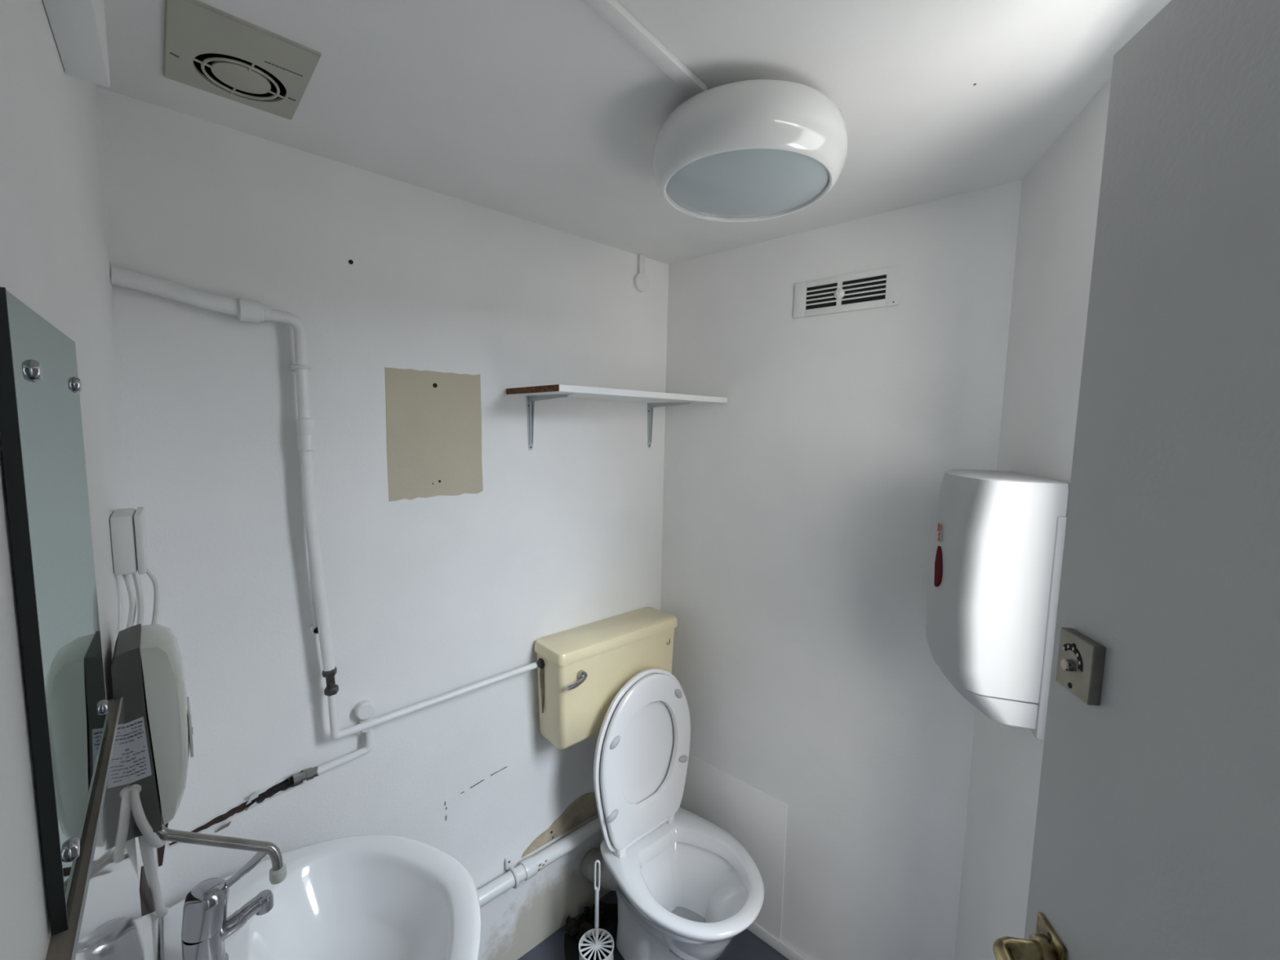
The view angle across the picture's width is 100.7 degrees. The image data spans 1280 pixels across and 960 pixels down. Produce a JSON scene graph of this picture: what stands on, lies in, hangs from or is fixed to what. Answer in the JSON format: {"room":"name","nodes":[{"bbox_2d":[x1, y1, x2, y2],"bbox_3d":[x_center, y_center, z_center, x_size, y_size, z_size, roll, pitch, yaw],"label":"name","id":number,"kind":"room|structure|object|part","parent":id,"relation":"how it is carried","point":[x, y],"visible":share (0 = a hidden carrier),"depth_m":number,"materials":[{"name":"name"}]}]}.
{"room":"bathroom","nodes":[
{"label":"bathroom","id":0,"kind":"room"},
{"bbox_2d":[0,0,164,959],"bbox_3d":[-0.328,0.523,0.240,0.102,2.279,2.100,-4,8,-41],"label":"wall","id":1,"kind":"structure","parent":0,"point":[55,254],"depth_m":0.42,"materials":[{"name":"paint"}]},
{"bbox_2d":[0,286,109,936],"bbox_3d":[-0.403,0.068,0.375,0.009,0.350,0.254,-4,8,-41],"label":"wall mirror","id":2,"kind":"object","parent":1,"relation":"attached to","point":[42,433],"visible":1,"depth_m":0.32,"materials":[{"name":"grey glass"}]},
{"bbox_2d":[42,0,110,87],"bbox_3d":[-0.210,-0.466,0.128,0.035,0.184,1.153,-4,8,-41],"label":"trim","id":3,"kind":"structure","parent":1,"relation":"attached to","point":[78,27],"depth_m":0.51,"materials":[{"name":"paint"}]},
{"bbox_2d":[45,697,145,959],"bbox_3d":[-0.338,0.553,0.338,0.013,0.598,0.655,-4,8,-41],"label":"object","id":4,"kind":"structure","parent":1,"relation":"attached to","point":[105,920],"depth_m":0.42,"materials":[{"name":"white"}]},
{"bbox_2d":[109,506,148,575],"bbox_3d":[-0.674,0.080,0.700,0.030,0.078,0.082,-4,8,-41],"label":"junction box","id":5,"kind":"object","parent":1,"relation":"attached to","point":[127,526],"visible":1,"depth_m":0.67,"materials":[{"name":"white paint"}]},
{"bbox_2d":[121,573,136,628],"bbox_3d":[-0.639,0.167,0.659,0.015,0.096,0.111,-4,8,-41],"label":"power cable","id":6,"kind":"object","parent":5,"relation":"attached to","point":[130,588],"visible":0.48,"depth_m":0.69,"materials":[{"name":"white plastic"}]},
{"bbox_2d":[132,569,144,625],"bbox_3d":[-0.638,0.169,0.672,0.014,0.101,0.130,-4,8,-41],"label":"power cable","id":7,"kind":"object","parent":5,"relation":"attached to","point":[140,596],"visible":0.5,"depth_m":0.70,"materials":[{"name":"white plastic"}]},
{"bbox_3d":[-0.665,0.079,0.708,0.008,0.078,0.082,-4,8,-41],"label":"box lid","id":8,"kind":"part","parent":5,"relation":"part of","materials":[{"name":"white paint"}]},
{"bbox_2d":[146,565,159,624],"bbox_3d":[-0.637,0.172,0.688,0.022,0.112,0.151,-4,8,-41],"label":"power cable","id":9,"kind":"object","parent":5,"relation":"attached to","point":[155,582],"visible":0.45,"depth_m":0.73,"materials":[{"name":"white plastic"}]},
{"bbox_2d":[111,623,286,884],"bbox_3d":[-0.519,0.335,0.634,0.140,0.331,0.105,-4,8,-42],"label":"water heater","id":10,"kind":"object","parent":1,"relation":"attached to","point":[147,668],"visible":0.96,"depth_m":0.58,"materials":[{"name":"grey plastic"}]},
{"bbox_2d":[137,835,168,917],"bbox_3d":[-0.700,0.579,0.768,0.012,0.432,0.437,-4,8,-42],"label":"hose","id":11,"kind":"object","parent":10,"relation":"hanging from","point":[147,851],"visible":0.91,"depth_m":0.68,"materials":[{"name":"white plastic"}]},
{"bbox_3d":[-0.509,0.432,0.640,0.132,0.115,0.013,-1,6,-17],"label":"swivel spout","id":12,"kind":"part","parent":10,"relation":"part of","materials":[{"name":"silver metal"}]},
{"bbox_2d":[163,834,480,959],"bbox_3d":[-0.511,0.886,0.919,0.454,0.192,0.596,-4,8,-42],"label":"basin","id":13,"kind":"object","parent":1,"relation":"attached to","point":[367,896],"visible":0.94,"depth_m":1.03,"materials":[{"name":"white ceramic"}]},
{"bbox_2d":[181,852,273,959],"bbox_3d":[-0.675,0.706,0.868,0.126,0.173,0.060,-4,8,-42],"label":"mixer tap","id":14,"kind":"object","parent":13,"relation":"on","point":[206,926],"visible":0.94,"depth_m":0.84,"materials":[{"name":"silver metal"}]},
{"bbox_3d":[-0.658,0.645,0.879,0.079,0.053,0.024,-4,8,-42],"label":"lever","id":15,"kind":"part","parent":14,"relation":"part of","materials":[{"name":"silver metal"}]},
{"bbox_3d":[-0.664,0.730,0.881,0.093,0.049,0.032,-4,8,-42],"label":"spout","id":16,"kind":"part","parent":14,"relation":"part of","materials":[{"name":"silver metal"}]},
{"bbox_2d":[97,87,668,959],"bbox_3d":[-0.448,0.397,1.462,1.538,2.279,0.116,-4,8,-42],"label":"wall","id":17,"kind":"structure","parent":0,"point":[450,545],"depth_m":1.22,"materials":[{"name":"paint"}]},
{"bbox_2d":[251,777,293,803],"bbox_3d":[-0.769,0.656,1.135,0.103,0.032,0.014,-3,7,-35],"label":"pipe","id":18,"kind":"object","parent":17,"relation":"attached to","point":[288,783],"visible":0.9,"depth_m":1.12,"materials":[{"name":"black"}]},
{"bbox_2d":[307,553,317,626],"bbox_3d":[-0.695,0.127,1.122,0.015,0.385,0.013,-4,8,-42],"label":"cable","id":19,"kind":"object","parent":17,"relation":"attached to","point":[314,618],"visible":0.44,"depth_m":1.13,"materials":[{"name":"white plastic"}]},
{"bbox_2d":[309,623,318,634],"bbox_3d":[-0.702,0.323,1.148,0.019,0.019,0.024,-4,8,-42],"label":"stub","id":20,"kind":"object","parent":17,"relation":"attached to","point":[314,630],"visible":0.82,"depth_m":1.14,"materials":[{"name":"black plastic"}]},
{"bbox_2d":[111,266,537,739],"bbox_3d":[-0.594,0.093,1.200,0.804,0.951,0.053,-4,8,-42],"label":"pipe","id":21,"kind":"object","parent":17,"relation":"attached to","point":[246,310],"visible":1,"depth_m":1.08,"materials":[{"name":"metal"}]},
{"bbox_2d":[292,699,375,785],"bbox_3d":[-0.684,0.584,1.191,0.168,0.133,0.032,-4,8,-42],"label":"pipe","id":22,"kind":"object","parent":17,"relation":"attached to","point":[364,710],"visible":0.89,"depth_m":1.21,"materials":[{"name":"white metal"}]},
{"bbox_2d":[476,816,602,907],"bbox_3d":[-0.474,1.145,1.431,1.098,0.077,0.059,-4,8,-42],"label":"pipe","id":23,"kind":"object","parent":17,"relation":"attached to","point":[528,868],"visible":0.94,"depth_m":1.56,"materials":[{"name":"white plastic"}]},
{"bbox_2d":[519,856,537,880],"bbox_3d":[-0.329,1.144,1.563,0.037,0.050,0.050,-4,8,-42],"label":"socket","id":24,"kind":"object","parent":23,"relation":"attached to","point":[528,868],"depth_m":1.55,"materials":[{"name":"white plastic"}]},
{"bbox_2d":[534,606,677,749],"bbox_3d":[-0.085,0.606,1.645,0.472,0.300,0.171,-4,8,-42],"label":"toilet cistern","id":25,"kind":"object","parent":17,"relation":"attached to","point":[581,669],"visible":0.92,"depth_m":1.55,"materials":[{"name":"beige plastic"}]},
{"bbox_3d":[-0.171,0.552,1.464,0.029,0.030,0.082,4,6,24],"label":"flush lever","id":26,"kind":"part","parent":25,"relation":"part of","materials":[{"name":"silver metal"}]},
{"bbox_3d":[-0.091,0.473,1.643,0.468,0.036,0.142,-4,8,-42],"label":"lid","id":27,"kind":"part","parent":25,"relation":"part of","materials":[{"name":"beige plastic"}]},
{"bbox_2d":[506,384,727,449],"bbox_3d":[-0.044,-0.168,1.538,0.622,0.166,0.250,-4,8,-42],"label":"wall shelf","id":28,"kind":"object","parent":17,"relation":"attached to","point":[654,399],"visible":1,"depth_m":1.45,"materials":[{"name":"white paint"}]},
{"bbox_2d":[632,253,649,292],"bbox_3d":[0.006,-0.655,1.683,0.058,0.113,0.018,-4,8,-42],"label":"box","id":29,"kind":"object","parent":17,"relation":"attached to","point":[641,282],"visible":1,"depth_m":1.68,"materials":[{"name":"white paint"}]},
{"bbox_2d":[96,0,1171,264],"bbox_3d":[0.323,-0.626,0.595,1.750,0.061,2.250,-4,8,-42],"label":"ceiling","id":30,"kind":"structure","parent":0,"point":[540,112],"depth_m":0.84,"materials":[{"name":"paint"}]},
{"bbox_2d":[162,0,320,119],"bbox_3d":[-0.612,-0.632,0.810,0.172,0.008,0.230,-4,8,-42],"label":"fan","id":31,"kind":"object","parent":30,"relation":"attached to","point":[207,48],"visible":1,"depth_m":0.79,"materials":[{"name":"white plastic"}]},
{"bbox_2d":[582,0,706,97],"bbox_3d":[-0.084,-0.601,0.628,0.026,0.012,0.572,6,7,39],"label":"cable trunking","id":32,"kind":"object","parent":30,"relation":"attached to","point":[614,13],"visible":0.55,"depth_m":0.74,"materials":[{"name":"white paint"}]},
{"bbox_2d":[652,79,848,222],"bbox_3d":[0.189,-0.570,0.940,0.336,0.125,0.336,-4,8,-42],"label":"ceiling light","id":33,"kind":"object","parent":30,"relation":"attached to","point":[754,149],"visible":1,"depth_m":0.84,"materials":[{"name":"white plastic"}]},
{"bbox_2d":[666,148,829,217],"bbox_3d":[0.188,-0.515,0.946,0.281,0.014,0.281,-4,8,-42],"label":"diffuser","id":34,"kind":"object","parent":33,"relation":"attached to","point":[706,183],"depth_m":0.90,"materials":[{"name":"grey"}]},
{"bbox_2d":[517,890,788,959],"bbox_3d":[0.736,1.589,0.726,2.500,0.061,3.000,-4,8,-42],"label":"floor","id":35,"kind":"structure","parent":0,"point":[559,945],"depth_m":1.65,"materials":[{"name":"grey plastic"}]},
{"bbox_2d":[564,901,613,942],"bbox_3d":[-0.155,1.420,1.686,0.143,0.071,0.117,-4,8,-42],"label":"rubble","id":36,"kind":"object","parent":35,"relation":"on","point":[573,926],"visible":0.62,"depth_m":1.68,"materials":[{"name":"black"}]},
{"bbox_2d":[578,859,613,959],"bbox_3d":[-0.124,1.268,1.520,0.118,0.387,0.118,-4,8,-42],"label":"toilet brush","id":37,"kind":"object","parent":35,"relation":"on","point":[596,944],"visible":1,"depth_m":1.52,"materials":[{"name":"white plastic"}]},
{"bbox_3d":[-0.123,1.208,1.514,0.014,0.267,0.013,-4,8,-42],"label":"brush handle","id":38,"kind":"part","parent":37,"relation":"part of","materials":[{"name":"white plastic"}]},
{"bbox_2d":[593,668,764,959],"bbox_3d":[0.129,1.029,1.514,0.392,0.873,0.463,-4,8,-42],"label":"toilet","id":39,"kind":"object","parent":35,"relation":"on","point":[685,886],"visible":1,"depth_m":1.58,"materials":[{"name":"white ceramic"}]},
{"bbox_2d":[579,847,615,890],"bbox_3d":[-0.089,1.251,1.701,0.219,0.144,0.104,5,7,37],"label":"connector","id":40,"kind":"object","parent":39,"relation":"attached to","point":[587,864],"visible":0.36,"depth_m":1.70,"materials":[{"name":"grey"}]},
{"bbox_3d":[0.015,0.827,1.620,0.386,0.497,0.043,-4,8,-42],"label":"lid","id":41,"kind":"part","parent":39,"relation":"part of","materials":[{"name":"white plastic"}]},
{"bbox_3d":[0.027,0.828,1.606,0.366,0.477,0.044,-4,8,-42],"label":"seat","id":42,"kind":"part","parent":39,"relation":"part of","materials":[{"name":"white plastic"}]},
{"bbox_3d":[0.128,1.284,1.544,0.380,0.360,0.463,-4,8,-42],"label":"ceramic bowl","id":43,"kind":"part","parent":39,"relation":"part of","materials":[{"name":"white ceramic"}]},
{"bbox_2d":[660,179,1022,959],"bbox_3d":[0.473,0.401,1.593,1.080,2.279,0.100,6,8,41],"label":"wall","id":44,"kind":"structure","parent":0,"point":[798,508],"depth_m":1.46,"materials":[{"name":"paint"}]},
{"bbox_2d":[680,753,787,939],"bbox_3d":[0.256,1.180,1.782,0.493,0.447,0.006,6,8,41],"label":"wall panel","id":45,"kind":"object","parent":44,"relation":"attached to","point":[756,819],"depth_m":1.69,"materials":[{"name":"paint"}]},
{"bbox_2d":[746,921,809,959],"bbox_3d":[0.424,1.440,1.650,1.000,0.038,0.014,6,8,42],"label":"baseboard","id":46,"kind":"structure","parent":44,"relation":"attached to","point":[788,952],"depth_m":1.64,"materials":[{"name":"white paint"}]},
{"bbox_2d":[793,265,902,318],"bbox_3d":[0.533,-0.489,1.389,0.276,0.095,0.013,6,8,41],"label":"air vent","id":47,"kind":"object","parent":44,"relation":"in","point":[879,287],"visible":1,"depth_m":1.38,"materials":[{"name":"white paint"}]},
{"bbox_3d":[0.524,-0.491,1.396,0.027,0.027,0.012,6,8,41],"label":"shutter knob","id":48,"kind":"part","parent":47,"relation":"part of","materials":[{"name":"white paint"}]},
{"bbox_2d":[954,75,1111,959],"bbox_3d":[0.574,0.527,0.371,0.100,2.279,1.900,3,6,17],"label":"wall","id":49,"kind":"structure","parent":0,"point":[1060,196],"depth_m":1.00,"materials":[{"name":"paint"}]},
{"bbox_2d":[925,469,1068,739],"bbox_3d":[0.654,0.207,1.033,0.168,0.440,0.274,3,6,17],"label":"dispenser","id":50,"kind":"object","parent":49,"relation":"attached to","point":[997,540],"visible":0.98,"depth_m":0.91,"materials":[{"name":"white plastic"}]},
{"bbox_2d":[939,667,1038,729],"bbox_3d":[0.662,0.393,1.048,0.140,0.048,0.263,3,6,17],"label":"tray","id":51,"kind":"object","parent":50,"relation":"on","point":[1011,709],"depth_m":0.92,"materials":[{"name":"grey plastic"}]},
{"bbox_3d":[0.727,0.239,1.013,0.014,0.385,0.274,3,6,17],"label":"plate","id":52,"kind":"part","parent":50,"relation":"part of","materials":[{"name":"grey plastic"}]},
{"bbox_2d":[992,0,1279,959],"bbox_3d":[0.415,0.579,0.296,0.108,2.008,0.765,2,6,8],"label":"door","id":53,"kind":"structure","parent":49,"relation":"in","point":[1157,835],"depth_m":0.47,"materials":[{"name":"grey paint"}]},
{"bbox_3d":[0.437,0.553,0.580,0.066,0.036,0.118,2,6,8],"label":"lever","id":54,"kind":"part","parent":53,"relation":"part of","materials":[{"name":"gold metal"}]},
{"bbox_3d":[0.476,0.588,0.621,0.006,0.134,0.048,2,6,8],"label":"handle plate","id":55,"kind":"part","parent":53,"relation":"part of","materials":[{"name":"gold metal"}]},
{"bbox_3d":[0.480,0.202,0.579,0.012,0.064,0.055,2,6,8],"label":"lock plate","id":56,"kind":"part","parent":53,"relation":"part of","materials":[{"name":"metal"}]}
]}

